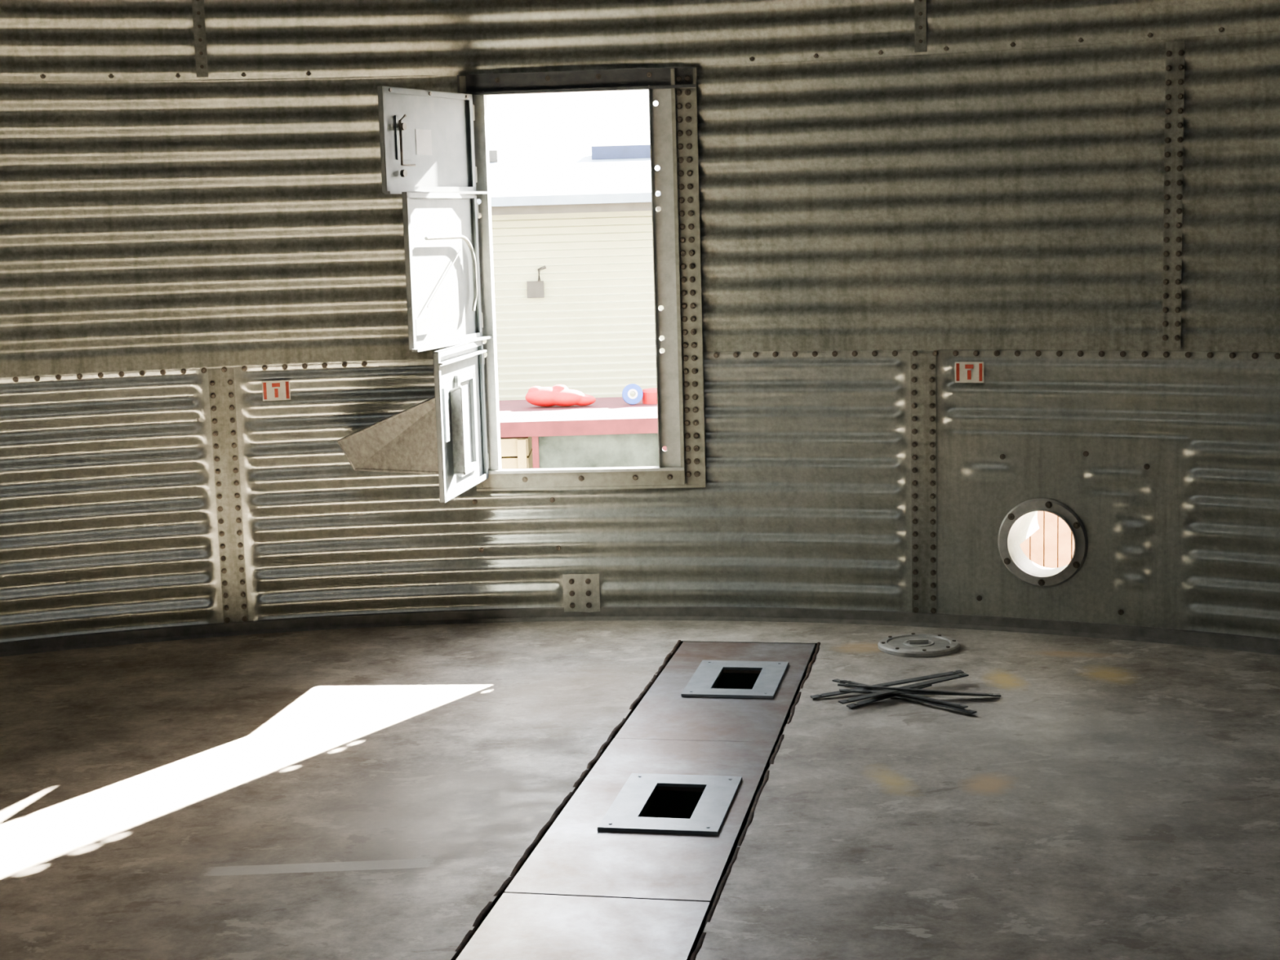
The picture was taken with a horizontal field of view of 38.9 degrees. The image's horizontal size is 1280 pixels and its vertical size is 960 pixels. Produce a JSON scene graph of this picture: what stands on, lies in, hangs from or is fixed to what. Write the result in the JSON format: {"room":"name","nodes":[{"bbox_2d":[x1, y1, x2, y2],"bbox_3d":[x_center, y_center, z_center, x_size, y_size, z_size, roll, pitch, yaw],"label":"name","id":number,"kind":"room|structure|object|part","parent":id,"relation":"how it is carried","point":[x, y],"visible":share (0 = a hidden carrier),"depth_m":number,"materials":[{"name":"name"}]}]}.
{"room":"grain silo interior","nodes":[
{"label":"grain silo interior","id":0,"kind":"room"},
{"bbox_2d":[0,0,1279,642],"bbox_3d":[-0.640,-0.322,2.100,10.417,3.327,10.419,-2,8,0],"label":"wall","id":1,"kind":"structure","parent":0,"point":[985,194],"depth_m":7.08,"materials":[{"name":"grey metal"}]},
{"bbox_2d":[191,0,208,77],"bbox_3d":[-1.717,-2.102,6.971,0.045,1.083,0.002,-3,8,-11],"label":"lap edge top seam","id":2,"kind":"object","parent":1,"relation":"attached to","point":[197,6],"visible":1,"depth_m":7.03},
{"bbox_2d":[208,368,248,622],"bbox_3d":[-1.657,0.077,7.299,0.100,1.049,0.003,-3,8,-11],"label":"lower seam of the lap edge","id":3,"kind":"object","parent":1,"relation":"attached to","point":[221,388],"visible":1,"depth_m":7.29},
{"bbox_2d":[262,379,290,400],"bbox_3d":[-1.457,-0.359,7.260,0.110,0.080,0.004,-3,8,-9],"label":"label","id":4,"kind":"object","parent":1,"relation":"attached to","point":[272,390],"visible":1,"depth_m":7.26,"materials":[{"name":"white paper"}]},
{"bbox_2d":[377,66,706,491],"bbox_3d":[-0.452,-0.769,7.170,1.326,1.660,0.604,-6,9,-26],"label":"door","id":5,"kind":"structure","parent":1,"relation":"in","point":[430,140],"depth_m":7.16,"materials":[{"name":"metal"}]},
{"bbox_2d":[401,191,492,351],"bbox_3d":[-0.730,-0.806,6.920,0.042,0.579,0.712,1,9,18],"label":"leaf","id":6,"kind":"object","parent":5,"relation":"attached to","point":[441,228],"visible":0.99,"depth_m":6.89,"materials":[{"name":"paint"}]},
{"bbox_2d":[432,340,488,502],"bbox_3d":[-0.676,-0.240,6.982,0.034,0.560,0.655,0,8,10],"label":"leaf","id":7,"kind":"object","parent":5,"relation":"attached to","point":[463,364],"visible":0.94,"depth_m":7.00,"materials":[{"name":"paint"}]},
{"bbox_2d":[337,385,466,475],"bbox_3d":[-0.924,-0.198,7.021,0.648,0.360,0.046,4,10,34],"label":"chute","id":8,"kind":"object","parent":7,"relation":"attached to","point":[405,441],"visible":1,"depth_m":7.00,"materials":[{"name":"metal"}]},
{"bbox_2d":[562,573,599,612],"bbox_3d":[-0.240,0.469,7.448,0.150,0.170,0.010,-1,8,4],"label":"plate","id":9,"kind":"object","parent":1,"relation":"attached to","point":[580,587],"visible":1,"depth_m":7.44,"materials":[{"name":"grey metal"}]},
{"bbox_2d":[0,606,1279,657],"bbox_3d":[-0.594,1.299,2.333,10.408,0.050,10.408,-2,8,0],"label":"baseboard","id":10,"kind":"structure","parent":1,"relation":"attached to","point":[1167,636],"depth_m":7.29,"materials":[{"name":"metal"}]},
{"bbox_2d":[13,0,1279,622],"bbox_3d":[-0.625,-0.966,6.534,7.144,3.236,1.472,-2,8,0],"label":"bolts","id":11,"kind":"object","parent":1,"relation":"attached to","point":[1181,52],"visible":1,"depth_m":7.06,"materials":[{"name":"metal"}]},
{"bbox_2d":[914,0,926,52],"bbox_3d":[1.046,-2.153,6.775,0.045,1.083,0.002,1,9,19],"label":"lap edge top seam","id":12,"kind":"object","parent":1,"relation":"attached to","point":[919,6],"visible":1,"depth_m":6.84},
{"bbox_2d":[910,352,937,613],"bbox_3d":[1.113,0.025,7.102,0.100,1.049,0.003,1,9,19],"label":"lower seam of the lap edge","id":13,"kind":"object","parent":1,"relation":"attached to","point":[922,373],"visible":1,"depth_m":7.10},
{"bbox_2d":[955,361,983,382],"bbox_3d":[1.265,-0.414,6.961,0.110,0.080,0.004,2,9,21],"label":"label","id":14,"kind":"object","parent":1,"relation":"attached to","point":[965,371],"visible":1,"depth_m":6.96,"materials":[{"name":"white paper"}]},
{"bbox_2d":[997,497,1088,586],"bbox_3d":[1.663,0.200,7.214,0.344,0.344,0.630,2,9,24],"label":"port","id":15,"kind":"object","parent":1,"relation":"attached to","point":[1020,522],"visible":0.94,"depth_m":6.97,"materials":[{"name":"metal"}]},
{"bbox_2d":[1161,40,1185,348],"bbox_3d":[1.928,-1.023,6.550,0.068,1.098,0.003,3,9,30],"label":"upper lap edge seam","id":16,"kind":"object","parent":1,"relation":"attached to","point":[1175,60],"visible":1,"depth_m":6.55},
{"bbox_2d":[0,620,1279,959],"bbox_3d":[-0.593,1.324,2.337,10.398,0.001,10.398,-2,8,0],"label":"floor","id":17,"kind":"structure","parent":0,"point":[357,793],"depth_m":5.19,"materials":[{"name":"concrete"}]},
{"bbox_2d":[450,640,820,959],"bbox_3d":[-0.462,1.475,2.437,0.569,0.345,9.401,0,8,11],"label":"trench","id":18,"kind":"object","parent":17,"relation":"in","point":[664,803],"depth_m":5.23,"materials":[{"name":"metal"}]},
{"bbox_3d":[-0.734,1.315,2.466,0.023,0.020,9.401,0,8,11],"label":"edge","id":19,"kind":"part","parent":18,"relation":"part of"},
{"bbox_2d":[456,641,815,959],"bbox_3d":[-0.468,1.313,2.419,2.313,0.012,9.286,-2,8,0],"label":"cover plate","id":20,"kind":"object","parent":18,"relation":"on","point":[584,892],"depth_m":4.73,"materials":[{"name":"grey metal"}]},
{"bbox_2d":[597,773,742,835],"bbox_3d":[0.091,0.901,5.070,0.327,0.012,0.480,0,8,11],"label":"frame","id":21,"kind":"object","parent":18,"relation":"on","point":[708,815],"visible":1,"depth_m":5.03,"materials":[{"name":"metal"}]},
{"bbox_2d":[680,660,788,698],"bbox_3d":[0.341,0.701,6.405,0.317,0.012,0.475,0,8,11],"label":"frame","id":22,"kind":"object","parent":18,"relation":"on","point":[701,684],"visible":1,"depth_m":6.37,"materials":[{"name":"metal"}]},
{"bbox_3d":[-0.203,1.314,2.363,0.027,0.020,9.401,0,8,11],"label":"edge","id":23,"kind":"part","parent":18,"relation":"part of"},
{"bbox_2d":[810,670,1000,714],"bbox_3d":[0.893,0.711,6.089,0.634,0.048,0.486,-2,8,0],"label":"bars","id":24,"kind":"object","parent":17,"relation":"on","point":[880,691],"visible":1,"depth_m":6.08,"materials":[{"name":"metal"}]},
{"bbox_2d":[877,632,959,657],"bbox_3d":[1.047,0.614,6.808,0.304,0.032,0.304,-2,8,0],"label":"lid","id":25,"kind":"object","parent":17,"relation":"on","point":[909,645],"visible":1,"depth_m":6.77,"materials":[{"name":"metal"}]},
{"label":"outside","id":26,"kind":"structure","parent":0,"visible":0},
{"label":"ground","id":27,"kind":"structure","parent":26,"visible":0},
{"bbox_2d":[476,144,664,400],"bbox_3d":[0.323,-1.594,16.257,16.400,2.740,7.220,-2,8,0],"label":"farm building","id":28,"kind":"structure","parent":27,"relation":"on","point":[572,243],"depth_m":13.08,"materials":[{"name":"beige"}]},
{"bbox_2d":[498,396,667,469],"bbox_3d":[-0.154,0.068,10.887,2.050,1.015,1.320,-2,8,0],"label":"workbench","id":29,"kind":"object","parent":27,"relation":"on","point":[607,432],"visible":0.09,"depth_m":10.24,"materials":[{"name":"paint"}]},
{"bbox_2d":[524,384,595,406],"bbox_3d":[-0.481,-0.511,10.959,0.426,0.131,0.188,-2,8,0],"label":"bundle","id":30,"kind":"object","parent":29,"relation":"on","point":[560,395],"visible":1,"depth_m":10.90,"materials":[{"name":"fabric"}]},
{"bbox_2d":[622,383,643,404],"bbox_3d":[-0.046,-0.519,10.964,0.124,0.128,0.058,-2,8,-6],"label":"tape roll","id":31,"kind":"object","parent":29,"relation":"on","point":[634,388],"visible":1,"depth_m":10.94,"materials":[{"name":"blue plastic"}]},
{"bbox_2d":[642,387,657,404],"bbox_3d":[0.074,-0.512,11.017,0.130,0.090,0.130,-2,8,0],"label":"canister","id":32,"kind":"object","parent":29,"relation":"on","point":[650,395],"visible":0.78,"depth_m":10.96,"materials":[{"name":"paint"}]},
{"bbox_2d":[1019,511,1074,568],"bbox_3d":[2.220,0.338,9.996,0.560,0.600,0.480,-2,8,0],"label":"wooden crate","id":33,"kind":"object","parent":27,"relation":"on","point":[1051,545],"visible":0.14,"depth_m":9.79,"materials":[{"name":"beige wood"}]}
]}

